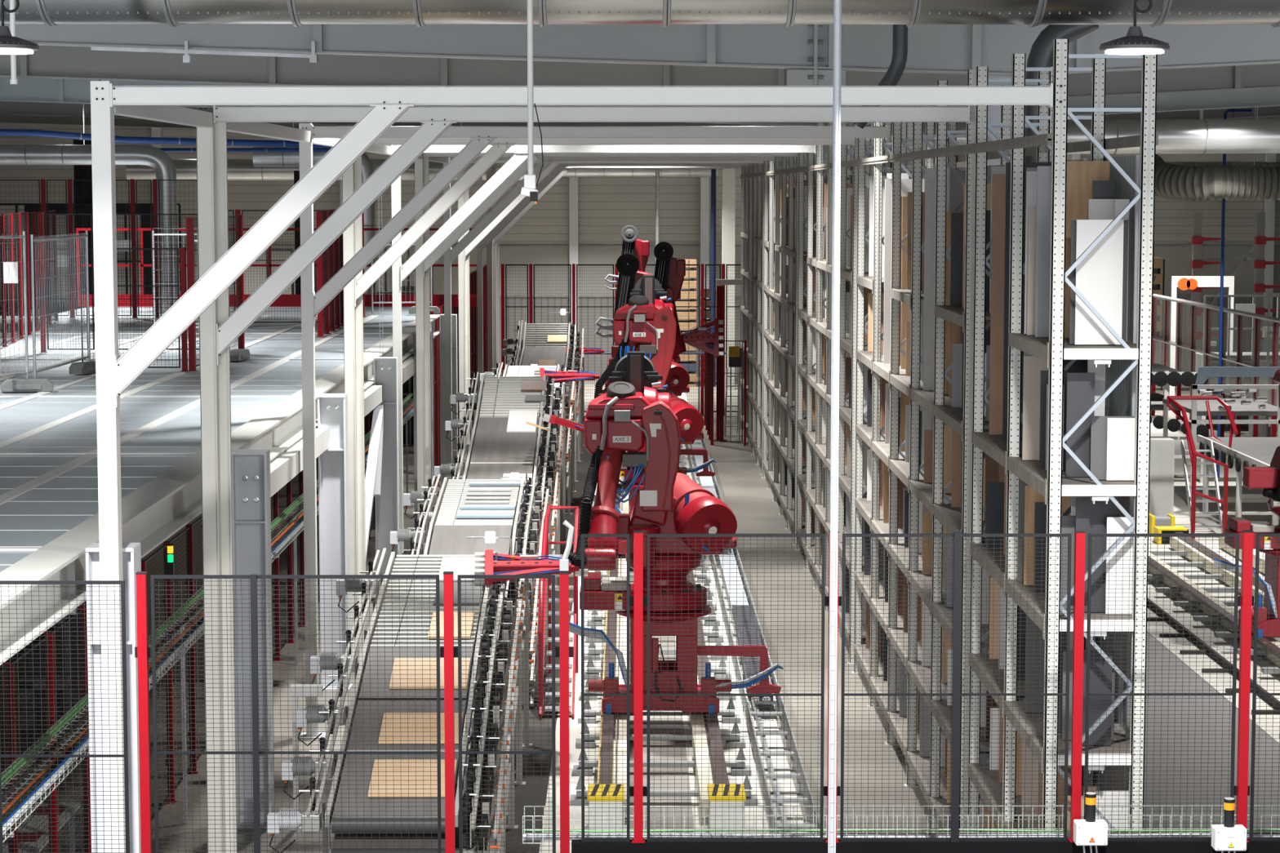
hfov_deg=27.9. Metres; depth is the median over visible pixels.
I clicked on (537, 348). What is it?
conveyor
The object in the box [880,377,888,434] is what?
board
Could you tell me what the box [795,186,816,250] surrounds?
board
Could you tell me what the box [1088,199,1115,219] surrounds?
board
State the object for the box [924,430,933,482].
board
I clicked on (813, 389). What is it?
board
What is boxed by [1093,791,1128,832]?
board
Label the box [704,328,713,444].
mesh fence
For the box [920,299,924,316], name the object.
board
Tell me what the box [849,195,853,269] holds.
board
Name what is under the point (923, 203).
board
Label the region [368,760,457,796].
board
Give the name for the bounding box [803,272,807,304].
board
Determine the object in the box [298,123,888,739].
frame
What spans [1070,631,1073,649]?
board
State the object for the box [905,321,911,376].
board
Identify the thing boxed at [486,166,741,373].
frame
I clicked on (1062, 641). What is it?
board
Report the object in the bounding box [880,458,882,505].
board
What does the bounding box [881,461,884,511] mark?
board
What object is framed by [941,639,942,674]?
board
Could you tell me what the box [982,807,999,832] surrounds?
board
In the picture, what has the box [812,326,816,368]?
board
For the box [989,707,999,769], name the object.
board
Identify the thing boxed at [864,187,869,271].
board
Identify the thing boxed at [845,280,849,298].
board
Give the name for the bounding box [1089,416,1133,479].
board
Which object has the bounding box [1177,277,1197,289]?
light
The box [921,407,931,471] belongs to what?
board
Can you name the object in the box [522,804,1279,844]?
cable tray
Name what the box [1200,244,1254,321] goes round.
brace
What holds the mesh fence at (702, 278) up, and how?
on the floor at (742, 488)
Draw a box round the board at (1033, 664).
[1024,614,1044,712]
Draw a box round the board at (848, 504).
[845,496,866,543]
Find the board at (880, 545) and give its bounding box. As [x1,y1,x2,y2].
[879,540,883,580]
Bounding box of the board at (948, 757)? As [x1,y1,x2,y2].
[946,741,951,803]
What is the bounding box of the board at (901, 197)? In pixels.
[899,196,902,365]
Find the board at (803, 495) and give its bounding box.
[802,492,805,515]
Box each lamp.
[0,0,39,54]
[1099,0,1169,54]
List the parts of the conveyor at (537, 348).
drive motor, drive motor, guide rail, guide rail, guide rail, rail, leg, rail, lamp arm, led panel, rail, rail, guide rail, guide rail, leg, leg, leg, guide rail, guide rail, leg, guide rail, leg, leg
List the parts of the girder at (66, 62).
stiffener plate, stiffener plate, stiffener plate, stiffener plate, stiffener plate, stiffener plate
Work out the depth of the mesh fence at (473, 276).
72.91 m
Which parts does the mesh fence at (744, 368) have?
fence post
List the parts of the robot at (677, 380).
tool frame, tool plate, spring rod, spring rod, spring rod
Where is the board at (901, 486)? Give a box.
[897,478,907,528]
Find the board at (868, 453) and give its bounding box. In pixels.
[866,448,871,500]
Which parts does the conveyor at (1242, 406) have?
leg, white frame, motor, motor, motor, motor, motor, motor, white frame, white frame, blue panel, motor, motor, motor, leg, motor, motor, motor, motor, white frame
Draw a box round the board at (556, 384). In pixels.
[546,382,559,387]
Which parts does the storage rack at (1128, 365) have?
rack post, rack post, rack post, rack post, rack post, rack post, rack post, rack post, rack post, rack post, rack post, rack post, rack post, rack post, rack post, rack post, rack post, rack post, rack post, rack post, rack post, rack post, rack post, rack post, rack post, rack post, rack post, rack post, rack post, rack post, rack post, rack post, rack post, rack post, rack post, rack post, rack post, rack post, rack post, rack post, rack post, rack post, rack post, rack post, backing rail, rack post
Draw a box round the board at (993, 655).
[989,577,999,659]
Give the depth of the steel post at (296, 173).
78.74 m
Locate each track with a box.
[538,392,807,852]
[569,444,757,834]
[1146,532,1279,714]
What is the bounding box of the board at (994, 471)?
[984,456,1004,524]
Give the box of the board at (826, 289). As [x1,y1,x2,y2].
[826,288,826,323]
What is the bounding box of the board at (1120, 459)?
[1106,417,1135,480]
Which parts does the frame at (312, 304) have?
post, plate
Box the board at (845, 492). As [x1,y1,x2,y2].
[844,492,845,525]
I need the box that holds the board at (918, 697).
[917,693,919,733]
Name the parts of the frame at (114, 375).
post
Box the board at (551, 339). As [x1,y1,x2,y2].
[547,335,567,342]
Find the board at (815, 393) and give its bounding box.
[814,392,815,424]
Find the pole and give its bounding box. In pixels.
[827,0,841,852]
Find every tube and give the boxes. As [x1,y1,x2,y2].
[8,0,17,84]
[1199,109,1203,119]
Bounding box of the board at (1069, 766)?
[1067,765,1071,786]
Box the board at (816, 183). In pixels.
[815,182,824,311]
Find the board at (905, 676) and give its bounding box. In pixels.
[899,660,907,716]
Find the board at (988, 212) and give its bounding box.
[985,210,990,311]
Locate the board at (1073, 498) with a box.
[1071,496,1090,515]
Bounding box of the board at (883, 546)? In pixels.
[883,546,884,586]
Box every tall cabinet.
[728,346,742,441]
[1149,437,1174,515]
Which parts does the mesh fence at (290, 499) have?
panel frame, fence post, panel frame, fence post, panel frame, fence post, fence post, panel frame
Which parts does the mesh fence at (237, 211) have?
panel frame, fence post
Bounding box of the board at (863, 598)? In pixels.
[862,568,866,624]
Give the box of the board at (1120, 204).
[1114,199,1129,341]
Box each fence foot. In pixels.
[0,378,53,391]
[68,360,95,374]
[230,348,249,361]
[408,306,439,314]
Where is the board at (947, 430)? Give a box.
[942,425,951,493]
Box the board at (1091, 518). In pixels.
[1075,497,1119,612]
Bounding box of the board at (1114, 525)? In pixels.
[1105,517,1133,613]
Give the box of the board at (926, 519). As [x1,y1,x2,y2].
[922,512,932,574]
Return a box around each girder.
[0,24,1279,85]
[0,44,1279,97]
[0,76,1279,126]
[0,101,1279,126]
[0,114,1279,128]
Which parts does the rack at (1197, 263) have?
post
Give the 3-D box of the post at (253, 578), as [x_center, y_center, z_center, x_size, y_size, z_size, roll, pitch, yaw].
[-2.565,2.177,17.217,0.040,2.398,0.035,0,5,0]
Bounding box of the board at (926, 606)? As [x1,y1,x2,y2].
[921,601,931,666]
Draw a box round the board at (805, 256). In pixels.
[793,255,807,263]
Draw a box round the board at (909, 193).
[906,191,924,289]
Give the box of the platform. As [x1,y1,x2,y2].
[0,306,457,852]
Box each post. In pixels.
[73,139,94,301]
[249,574,260,852]
[293,170,301,294]
[713,285,727,441]
[950,532,962,842]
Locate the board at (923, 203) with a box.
[921,202,924,293]
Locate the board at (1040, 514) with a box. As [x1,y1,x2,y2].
[1033,502,1046,591]
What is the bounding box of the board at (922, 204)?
[920,204,922,291]
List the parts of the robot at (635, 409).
tool frame, tool plate, lid, bracket plate, axis motor, junction plate, plate, guard rod, axis motor, arm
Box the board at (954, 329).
[948,211,963,397]
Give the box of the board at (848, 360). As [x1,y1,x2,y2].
[845,357,851,399]
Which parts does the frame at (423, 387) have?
post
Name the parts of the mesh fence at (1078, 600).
panel frame, fence post, panel frame, fence post, panel frame, fence post, panel frame, fence post, panel frame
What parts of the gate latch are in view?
arm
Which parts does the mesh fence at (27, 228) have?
panel frame, fence post, panel frame, fence post, panel frame, fence post, panel frame, fence post, panel frame, fence post, panel frame, fence post, panel frame, fence post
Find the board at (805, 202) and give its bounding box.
[804,201,807,251]
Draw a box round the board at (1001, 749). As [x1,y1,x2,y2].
[998,708,1003,782]
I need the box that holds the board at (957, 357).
[951,343,962,407]
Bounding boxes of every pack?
[675,300,696,311]
[675,361,696,373]
[676,310,696,322]
[678,320,696,330]
[678,351,696,363]
[680,289,696,301]
[682,280,697,291]
[684,258,697,270]
[684,269,697,279]
[684,342,696,351]
[687,371,696,384]
[703,298,716,310]
[703,309,716,320]
[703,319,711,331]
[704,288,716,300]
[1152,288,1162,305]
[1153,257,1163,273]
[1153,273,1163,289]
[1156,305,1162,320]
[1156,320,1162,337]
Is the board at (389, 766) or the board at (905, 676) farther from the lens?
the board at (905, 676)
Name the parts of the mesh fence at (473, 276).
fence post, panel frame, fence post, panel frame, fence post, panel frame, fence post, panel frame, fence post, panel frame, fence post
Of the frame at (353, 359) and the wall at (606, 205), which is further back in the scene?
the wall at (606, 205)
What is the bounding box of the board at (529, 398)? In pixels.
[524,395,545,402]
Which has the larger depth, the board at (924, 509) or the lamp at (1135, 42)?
the board at (924, 509)
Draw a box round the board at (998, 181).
[989,173,1005,434]
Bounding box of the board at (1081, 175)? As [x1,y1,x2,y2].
[1064,160,1110,337]
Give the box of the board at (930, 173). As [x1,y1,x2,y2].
[923,168,950,390]
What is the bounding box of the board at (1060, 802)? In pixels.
[1038,763,1064,834]
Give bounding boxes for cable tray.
[1,393,413,842]
[454,415,592,852]
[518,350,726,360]
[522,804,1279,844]
[684,439,820,834]
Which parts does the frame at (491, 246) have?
post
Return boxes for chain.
[723,548,731,553]
[732,605,773,701]
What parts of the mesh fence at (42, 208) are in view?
panel frame, fence post, panel frame, fence post, panel frame, fence post, panel frame, fence post, panel frame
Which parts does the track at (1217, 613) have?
rail, rail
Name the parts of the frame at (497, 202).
post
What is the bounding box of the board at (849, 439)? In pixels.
[846,437,851,476]
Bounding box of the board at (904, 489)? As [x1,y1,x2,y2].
[902,488,907,533]
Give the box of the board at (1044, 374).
[1039,370,1067,467]
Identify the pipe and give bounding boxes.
[0,128,332,147]
[83,103,461,151]
[655,168,659,261]
[711,168,715,386]
[853,24,907,128]
[1024,24,1098,162]
[1216,109,1252,477]
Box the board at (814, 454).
[813,448,815,480]
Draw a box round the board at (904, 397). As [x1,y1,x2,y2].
[900,391,909,451]
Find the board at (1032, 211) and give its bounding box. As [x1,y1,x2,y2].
[1026,208,1036,334]
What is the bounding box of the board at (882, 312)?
[880,311,884,354]
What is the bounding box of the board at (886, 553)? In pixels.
[884,548,888,602]
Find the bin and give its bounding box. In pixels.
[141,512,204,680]
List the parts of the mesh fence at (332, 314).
fence post, panel frame, fence post, panel frame, fence post, panel frame, fence post, panel frame, fence post, fence post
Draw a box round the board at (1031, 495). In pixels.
[1023,485,1044,584]
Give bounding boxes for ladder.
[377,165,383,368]
[724,368,738,436]
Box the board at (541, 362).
[537,360,555,365]
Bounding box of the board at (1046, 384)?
[1045,384,1064,470]
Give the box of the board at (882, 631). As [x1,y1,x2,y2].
[880,627,885,662]
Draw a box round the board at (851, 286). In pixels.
[848,280,852,338]
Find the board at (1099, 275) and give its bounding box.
[1074,219,1124,344]
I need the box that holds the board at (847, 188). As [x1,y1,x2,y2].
[846,187,853,262]
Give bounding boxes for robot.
[474,351,783,713]
[533,253,716,485]
[542,275,704,554]
[565,225,649,367]
[604,241,723,386]
[1213,368,1279,637]
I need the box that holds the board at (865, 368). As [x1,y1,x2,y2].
[863,364,868,413]
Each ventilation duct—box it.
[0,0,1279,26]
[0,144,177,314]
[125,158,527,180]
[253,146,376,294]
[561,168,718,177]
[847,119,1279,154]
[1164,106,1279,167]
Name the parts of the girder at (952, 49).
stiffener plate, stiffener plate, splice plate, stiffener plate, stiffener plate, stiffener plate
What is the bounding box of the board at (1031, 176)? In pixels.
[1024,171,1036,333]
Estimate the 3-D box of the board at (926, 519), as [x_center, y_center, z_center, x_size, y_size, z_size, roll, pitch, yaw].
[3.477,1.356,29.809,0.417,0.718,0.019,0,5,0]
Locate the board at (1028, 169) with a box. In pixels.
[1023,167,1036,355]
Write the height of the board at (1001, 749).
0.755 m
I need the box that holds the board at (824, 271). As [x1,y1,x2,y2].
[822,270,825,316]
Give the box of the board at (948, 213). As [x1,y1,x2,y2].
[944,211,951,393]
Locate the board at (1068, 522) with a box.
[1060,515,1075,608]
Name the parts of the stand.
post, arm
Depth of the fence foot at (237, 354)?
43.42 m
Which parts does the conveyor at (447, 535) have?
drive motor, clamp post, guide rail, drive motor, clamp post, guide rail, clamp post, leg, clamp post, guide rail, rail, clamp post, guide rail, rail, strip, strip, lamp arm, led panel, rail, adjusting rod, adjusting rod, rail, adjusting rod, guide rail, adjusting rod, leg, leg, guide rail, leg, guide rail, leg, leg, guide rail, guide rail, leg, guide rail, leg, leg, guide rail, leg, leg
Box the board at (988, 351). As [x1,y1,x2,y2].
[985,345,990,421]
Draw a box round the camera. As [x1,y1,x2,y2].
[520,0,543,204]
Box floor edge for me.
[571,839,1279,852]
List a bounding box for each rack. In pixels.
[739,39,1158,834]
[1189,212,1225,390]
[1253,212,1279,351]
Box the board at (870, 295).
[867,293,884,351]
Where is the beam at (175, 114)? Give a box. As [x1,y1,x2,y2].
[114,105,212,127]
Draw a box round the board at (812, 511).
[811,508,814,533]
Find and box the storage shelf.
[1156,259,1164,390]
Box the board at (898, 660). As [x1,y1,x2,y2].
[896,657,900,688]
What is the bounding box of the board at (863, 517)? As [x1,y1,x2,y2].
[862,517,864,554]
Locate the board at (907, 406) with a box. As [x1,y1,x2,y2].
[905,404,922,462]
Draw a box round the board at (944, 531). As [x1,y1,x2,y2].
[942,525,946,533]
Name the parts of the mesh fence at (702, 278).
fence post, panel frame, fence post, panel frame, fence post, panel frame, fence post, panel frame, fence post, panel frame, fence post, panel frame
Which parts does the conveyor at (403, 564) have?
drive motor, drive motor, clamp rod, clamp post, guide rail, drive motor, clamp post, guide rail, leg, clamp rod, drive motor, guide rail, clamp post, rail, leg, clamp rod, guide rail, clamp post, guide rail, clamp rod, leg, clamp post, rail, guide rail, clamp rod, drive motor, clamp post, leg, rail, guide rail, clamp post, leg, guide rail, clamp post, leg, rail, rail, adjusting rod, rail, adjusting rod, bearing plate, adjusting rod, rail, guide rail, guide rail, adjusting rod, guide rail, guide rail, adjusting rod, rail, leg, guide rail, adjusting rod, guide rail, leg, adjusting rod, orange knob, leg, guide rail, guide rail, guide rail, guide rail, leg, leg, guide rail, leg, guide rail, guide rail, guide rail, guide rail, guide rail, leg, leg, leg, guide rail, guide rail, leg, guide rail, leg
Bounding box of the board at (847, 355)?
[844,352,850,395]
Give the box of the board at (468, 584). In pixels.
[433,582,483,604]
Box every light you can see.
[166,543,174,574]
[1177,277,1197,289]
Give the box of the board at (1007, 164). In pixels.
[1002,162,1051,439]
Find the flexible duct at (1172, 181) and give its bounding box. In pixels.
[1155,106,1279,200]
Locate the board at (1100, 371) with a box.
[1087,359,1105,416]
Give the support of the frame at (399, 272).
on the floor at (742, 488)
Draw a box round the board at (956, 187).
[949,169,965,211]
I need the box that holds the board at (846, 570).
[845,564,864,612]
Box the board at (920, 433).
[919,410,921,466]
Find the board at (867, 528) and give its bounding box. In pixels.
[864,520,871,574]
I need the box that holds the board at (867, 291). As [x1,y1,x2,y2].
[864,287,884,342]
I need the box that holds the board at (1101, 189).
[1092,180,1115,199]
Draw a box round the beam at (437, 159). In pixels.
[428,156,450,163]
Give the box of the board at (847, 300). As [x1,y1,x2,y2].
[845,292,849,333]
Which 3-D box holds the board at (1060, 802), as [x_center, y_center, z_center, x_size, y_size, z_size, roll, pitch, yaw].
[3.417,3.138,21.400,0.220,0.835,0.019,0,5,0]
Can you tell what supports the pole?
hanging from the ceiling
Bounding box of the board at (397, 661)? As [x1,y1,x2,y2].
[389,657,470,688]
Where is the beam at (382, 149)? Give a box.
[365,145,398,155]
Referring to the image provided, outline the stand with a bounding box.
[288,684,322,830]
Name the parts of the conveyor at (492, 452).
drive motor, drive motor, clamp post, guide rail, clamp post, drive motor, clamp post, guide rail, drive motor, clamp post, guide rail, leg, clamp post, rail, guide rail, clamp post, leg, clamp post, guide rail, rail, leg, clamp post, guide rail, leg, leg, rail, led panel, lamp arm, rail, rail, rail, guide rail, guide rail, guide rail, guide rail, leg, leg, guide rail, guide rail, leg, leg, guide rail, guide rail, leg, guide rail, leg, leg, leg, guide rail, guide rail, leg, guide rail, guide rail, leg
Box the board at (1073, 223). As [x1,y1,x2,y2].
[1069,220,1128,343]
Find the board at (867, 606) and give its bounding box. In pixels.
[865,600,870,648]
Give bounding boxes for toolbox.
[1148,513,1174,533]
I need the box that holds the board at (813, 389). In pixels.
[812,386,814,421]
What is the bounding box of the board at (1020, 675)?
[1017,605,1026,679]
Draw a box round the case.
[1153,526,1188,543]
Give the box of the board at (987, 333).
[961,331,990,411]
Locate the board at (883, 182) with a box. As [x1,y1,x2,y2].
[881,181,884,277]
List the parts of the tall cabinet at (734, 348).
stand leg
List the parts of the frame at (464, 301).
post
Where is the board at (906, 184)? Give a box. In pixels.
[883,178,924,363]
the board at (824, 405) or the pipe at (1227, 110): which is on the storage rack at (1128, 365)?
the board at (824, 405)
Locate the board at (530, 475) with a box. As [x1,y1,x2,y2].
[502,473,532,501]
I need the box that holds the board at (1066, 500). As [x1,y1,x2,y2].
[1061,496,1071,515]
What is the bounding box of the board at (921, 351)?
[920,316,922,378]
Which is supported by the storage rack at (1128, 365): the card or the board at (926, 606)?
the board at (926, 606)
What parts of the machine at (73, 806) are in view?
trestle leg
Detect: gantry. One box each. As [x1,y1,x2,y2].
[24,204,152,302]
[1168,275,1234,395]
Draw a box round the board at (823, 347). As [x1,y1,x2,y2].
[815,333,824,374]
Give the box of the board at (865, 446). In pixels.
[862,441,868,484]
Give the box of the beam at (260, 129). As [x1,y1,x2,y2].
[212,113,311,142]
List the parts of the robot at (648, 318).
tool frame, lid, bracket plate, axis motor, junction plate, plate, guard rod, arm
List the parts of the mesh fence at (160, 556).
panel frame, fence post, panel frame, fence post, panel frame, fence post, fence post, panel frame, fence post, panel frame, fence post, panel frame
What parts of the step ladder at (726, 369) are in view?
rail, rail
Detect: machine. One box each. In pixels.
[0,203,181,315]
[0,653,19,794]
[1,802,79,852]
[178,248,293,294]
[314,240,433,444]
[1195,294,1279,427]
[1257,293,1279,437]
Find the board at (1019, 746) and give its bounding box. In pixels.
[1015,731,1022,795]
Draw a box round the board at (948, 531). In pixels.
[946,529,953,606]
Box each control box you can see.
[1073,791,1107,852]
[1211,797,1247,852]
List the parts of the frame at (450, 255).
post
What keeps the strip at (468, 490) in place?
on the conveyor at (447, 535)
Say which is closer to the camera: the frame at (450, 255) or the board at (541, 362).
the frame at (450, 255)
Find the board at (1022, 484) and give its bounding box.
[1017,478,1028,582]
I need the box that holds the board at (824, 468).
[822,467,826,507]
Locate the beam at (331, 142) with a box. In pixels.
[312,137,341,146]
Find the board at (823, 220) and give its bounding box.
[822,220,823,257]
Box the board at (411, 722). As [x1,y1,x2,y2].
[378,712,462,743]
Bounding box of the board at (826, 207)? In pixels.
[826,207,827,261]
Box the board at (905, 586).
[903,585,908,631]
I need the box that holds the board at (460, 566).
[439,557,474,581]
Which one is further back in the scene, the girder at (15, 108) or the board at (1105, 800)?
the girder at (15, 108)
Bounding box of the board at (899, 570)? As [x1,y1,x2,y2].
[897,566,908,615]
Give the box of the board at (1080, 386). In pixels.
[1065,373,1094,476]
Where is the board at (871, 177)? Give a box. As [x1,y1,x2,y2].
[868,175,886,276]
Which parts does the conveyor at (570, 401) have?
drive motor, guide rail, rail, led panel, lamp arm, guide rail, leg, leg, leg, leg, leg, leg, guide rail, guide rail, guide rail, leg, guide rail, leg, leg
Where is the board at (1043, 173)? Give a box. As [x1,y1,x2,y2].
[1035,165,1051,337]
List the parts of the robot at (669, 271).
axis motor, spring rod, spring rod, spring rod, arm, tool plate, tool frame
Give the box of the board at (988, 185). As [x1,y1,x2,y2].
[962,183,991,308]
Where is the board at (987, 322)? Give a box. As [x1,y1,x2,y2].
[960,320,990,343]
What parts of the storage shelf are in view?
post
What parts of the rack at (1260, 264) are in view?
post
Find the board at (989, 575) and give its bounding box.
[988,575,990,629]
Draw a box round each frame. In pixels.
[89,80,1053,852]
[195,105,969,852]
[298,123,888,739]
[342,137,854,662]
[391,145,816,555]
[414,152,797,549]
[443,156,774,483]
[457,160,764,478]
[476,163,748,410]
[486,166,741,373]
[495,168,735,372]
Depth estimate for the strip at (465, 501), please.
40.01 m
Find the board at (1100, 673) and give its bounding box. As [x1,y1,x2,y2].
[1082,648,1112,745]
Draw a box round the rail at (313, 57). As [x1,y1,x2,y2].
[90,40,317,62]
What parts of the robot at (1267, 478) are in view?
axis motor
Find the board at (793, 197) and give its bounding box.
[793,197,795,248]
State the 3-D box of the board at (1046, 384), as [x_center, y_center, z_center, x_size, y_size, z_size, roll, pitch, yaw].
[3.397,0.006,21.113,0.140,0.705,0.019,0,5,0]
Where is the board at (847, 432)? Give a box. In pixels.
[844,421,851,465]
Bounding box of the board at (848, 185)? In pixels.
[846,183,853,187]
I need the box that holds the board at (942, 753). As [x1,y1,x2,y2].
[940,732,945,766]
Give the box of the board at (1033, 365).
[1022,355,1048,460]
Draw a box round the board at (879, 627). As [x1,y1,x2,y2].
[878,624,880,655]
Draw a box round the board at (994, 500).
[985,482,1004,547]
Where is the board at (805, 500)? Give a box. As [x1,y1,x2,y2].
[804,500,805,531]
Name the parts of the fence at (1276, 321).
fence post, fence post, fence post, fence post, rail, fence post, rail, fence post, fence post, fence post, fence post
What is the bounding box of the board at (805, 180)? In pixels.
[794,179,807,248]
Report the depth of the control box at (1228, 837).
18.71 m
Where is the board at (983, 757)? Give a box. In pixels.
[978,753,989,828]
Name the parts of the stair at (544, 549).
support leg, handrail, support leg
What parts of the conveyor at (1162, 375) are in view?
cross rail, leg, cross rail, cross rail, cross rail, cross rail, leg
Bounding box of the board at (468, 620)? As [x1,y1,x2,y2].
[427,612,474,639]
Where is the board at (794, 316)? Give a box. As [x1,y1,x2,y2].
[794,315,795,355]
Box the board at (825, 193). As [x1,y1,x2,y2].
[823,182,851,258]
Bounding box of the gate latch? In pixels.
[560,520,573,571]
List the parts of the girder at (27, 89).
stiffener plate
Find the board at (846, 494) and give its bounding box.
[845,493,847,531]
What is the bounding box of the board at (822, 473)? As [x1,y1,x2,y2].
[821,460,823,491]
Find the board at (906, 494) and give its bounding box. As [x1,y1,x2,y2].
[904,490,909,546]
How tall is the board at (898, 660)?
0.705 m
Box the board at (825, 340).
[823,334,826,385]
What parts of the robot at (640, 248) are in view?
tool frame, tool plate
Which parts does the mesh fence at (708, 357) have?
fence post, panel frame, fence post, fence post, fence post, fence post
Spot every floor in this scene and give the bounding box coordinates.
[1,376,1248,852]
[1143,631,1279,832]
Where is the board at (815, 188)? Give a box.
[813,186,816,310]
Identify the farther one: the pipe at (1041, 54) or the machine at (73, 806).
the pipe at (1041, 54)
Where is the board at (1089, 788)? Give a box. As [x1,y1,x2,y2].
[1066,786,1096,830]
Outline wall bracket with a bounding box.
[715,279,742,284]
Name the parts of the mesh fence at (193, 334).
fence post, panel frame, fence post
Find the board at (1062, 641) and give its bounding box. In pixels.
[1057,631,1066,732]
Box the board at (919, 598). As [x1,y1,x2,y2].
[917,595,920,639]
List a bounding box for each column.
[151,127,161,191]
[339,180,342,204]
[568,177,578,338]
[700,177,709,319]
[721,168,735,389]
[986,75,1025,165]
[1070,154,1080,159]
[1262,153,1275,351]
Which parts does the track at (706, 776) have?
rail, rail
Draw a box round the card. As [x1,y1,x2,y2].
[3,262,17,283]
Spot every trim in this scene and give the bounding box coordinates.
[0,295,1204,297]
[4,244,1279,247]
[628,493,693,832]
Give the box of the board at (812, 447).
[812,447,813,475]
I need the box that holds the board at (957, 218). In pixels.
[950,212,963,306]
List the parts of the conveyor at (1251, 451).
leg, cross rail, rail, leg, cross rail, leg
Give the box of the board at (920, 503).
[918,500,922,553]
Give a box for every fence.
[0,178,196,318]
[0,209,57,346]
[0,231,28,378]
[0,515,205,852]
[0,580,129,852]
[16,600,86,751]
[30,231,90,378]
[38,213,199,352]
[80,247,187,371]
[134,571,573,852]
[151,231,199,335]
[186,214,244,371]
[227,209,334,322]
[270,408,375,661]
[315,209,366,337]
[371,233,432,313]
[430,303,459,486]
[469,264,487,428]
[501,263,741,416]
[581,530,1279,843]
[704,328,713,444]
[720,339,746,445]
[1151,293,1279,437]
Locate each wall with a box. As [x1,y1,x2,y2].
[0,122,1279,244]
[0,247,1279,295]
[0,297,1279,376]
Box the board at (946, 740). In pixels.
[944,737,947,777]
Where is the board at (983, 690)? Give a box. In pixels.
[980,646,989,726]
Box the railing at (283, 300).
[75,227,477,306]
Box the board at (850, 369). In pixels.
[848,368,851,408]
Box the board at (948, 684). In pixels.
[946,648,952,705]
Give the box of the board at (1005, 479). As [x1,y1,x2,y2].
[1003,474,1006,555]
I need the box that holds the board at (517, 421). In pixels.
[506,410,537,432]
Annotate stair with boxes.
[537,505,579,719]
[1166,395,1238,539]
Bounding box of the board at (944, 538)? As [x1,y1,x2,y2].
[942,537,946,588]
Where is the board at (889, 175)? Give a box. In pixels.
[886,173,908,178]
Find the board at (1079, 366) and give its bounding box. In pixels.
[1063,359,1087,373]
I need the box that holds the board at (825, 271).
[825,271,826,318]
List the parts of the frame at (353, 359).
post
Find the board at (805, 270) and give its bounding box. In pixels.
[795,261,807,288]
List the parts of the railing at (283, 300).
rail post, rail post, rail post, rail, rail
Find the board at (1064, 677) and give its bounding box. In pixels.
[1061,651,1115,740]
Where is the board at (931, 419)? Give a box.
[931,418,946,430]
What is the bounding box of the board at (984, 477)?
[982,458,985,520]
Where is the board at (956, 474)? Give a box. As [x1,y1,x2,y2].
[951,428,961,507]
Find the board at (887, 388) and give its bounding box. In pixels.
[884,383,900,443]
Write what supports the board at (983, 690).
on the storage rack at (1128, 365)
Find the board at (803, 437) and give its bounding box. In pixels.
[802,433,805,462]
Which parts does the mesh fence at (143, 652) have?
fence post, panel frame, fence post, panel frame, fence post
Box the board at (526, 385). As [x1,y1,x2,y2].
[520,380,546,391]
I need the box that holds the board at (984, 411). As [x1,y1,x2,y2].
[983,353,986,416]
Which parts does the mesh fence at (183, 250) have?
fence post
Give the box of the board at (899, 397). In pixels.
[898,397,900,446]
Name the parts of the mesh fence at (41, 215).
fence post, panel frame, panel frame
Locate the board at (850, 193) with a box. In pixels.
[846,190,853,266]
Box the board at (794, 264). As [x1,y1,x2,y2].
[793,263,795,299]
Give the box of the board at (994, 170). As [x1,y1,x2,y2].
[989,166,1005,313]
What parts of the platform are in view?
plate, plate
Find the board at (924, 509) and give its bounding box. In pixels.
[921,503,930,559]
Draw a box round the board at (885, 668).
[883,634,888,680]
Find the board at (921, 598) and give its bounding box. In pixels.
[920,598,922,645]
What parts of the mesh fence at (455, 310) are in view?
fence post, panel frame, fence post, fence post, panel frame, fence post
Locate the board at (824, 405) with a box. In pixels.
[822,400,826,437]
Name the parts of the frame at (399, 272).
post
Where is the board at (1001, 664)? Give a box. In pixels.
[998,586,1004,669]
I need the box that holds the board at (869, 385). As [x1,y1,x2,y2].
[866,369,881,426]
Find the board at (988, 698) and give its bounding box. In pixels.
[986,689,998,738]
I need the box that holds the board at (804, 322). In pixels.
[803,319,806,357]
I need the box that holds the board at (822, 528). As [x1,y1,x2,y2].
[821,525,823,555]
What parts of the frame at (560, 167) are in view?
post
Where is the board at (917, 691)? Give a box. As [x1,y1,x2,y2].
[916,691,918,724]
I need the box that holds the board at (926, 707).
[919,693,929,756]
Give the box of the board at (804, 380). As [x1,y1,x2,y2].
[803,377,806,410]
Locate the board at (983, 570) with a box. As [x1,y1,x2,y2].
[981,567,989,624]
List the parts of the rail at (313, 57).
rail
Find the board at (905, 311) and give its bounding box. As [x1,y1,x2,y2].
[900,196,911,368]
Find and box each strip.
[464,500,509,503]
[465,496,510,499]
[466,492,511,495]
[467,488,511,491]
[469,482,519,485]
[525,421,550,431]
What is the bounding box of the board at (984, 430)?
[960,429,989,514]
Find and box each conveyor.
[267,548,532,852]
[372,473,551,706]
[423,372,567,591]
[462,362,577,514]
[502,309,584,462]
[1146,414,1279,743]
[1150,364,1208,483]
[1162,366,1279,498]
[1196,435,1279,525]
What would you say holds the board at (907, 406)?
on the storage rack at (1128, 365)
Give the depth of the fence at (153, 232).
50.41 m
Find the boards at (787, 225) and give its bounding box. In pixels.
[747,180,806,497]
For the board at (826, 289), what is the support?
on the storage rack at (1128, 365)
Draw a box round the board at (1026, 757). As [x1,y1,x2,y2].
[1021,739,1039,832]
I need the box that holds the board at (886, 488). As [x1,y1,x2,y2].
[883,462,889,523]
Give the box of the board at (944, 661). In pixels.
[942,627,985,683]

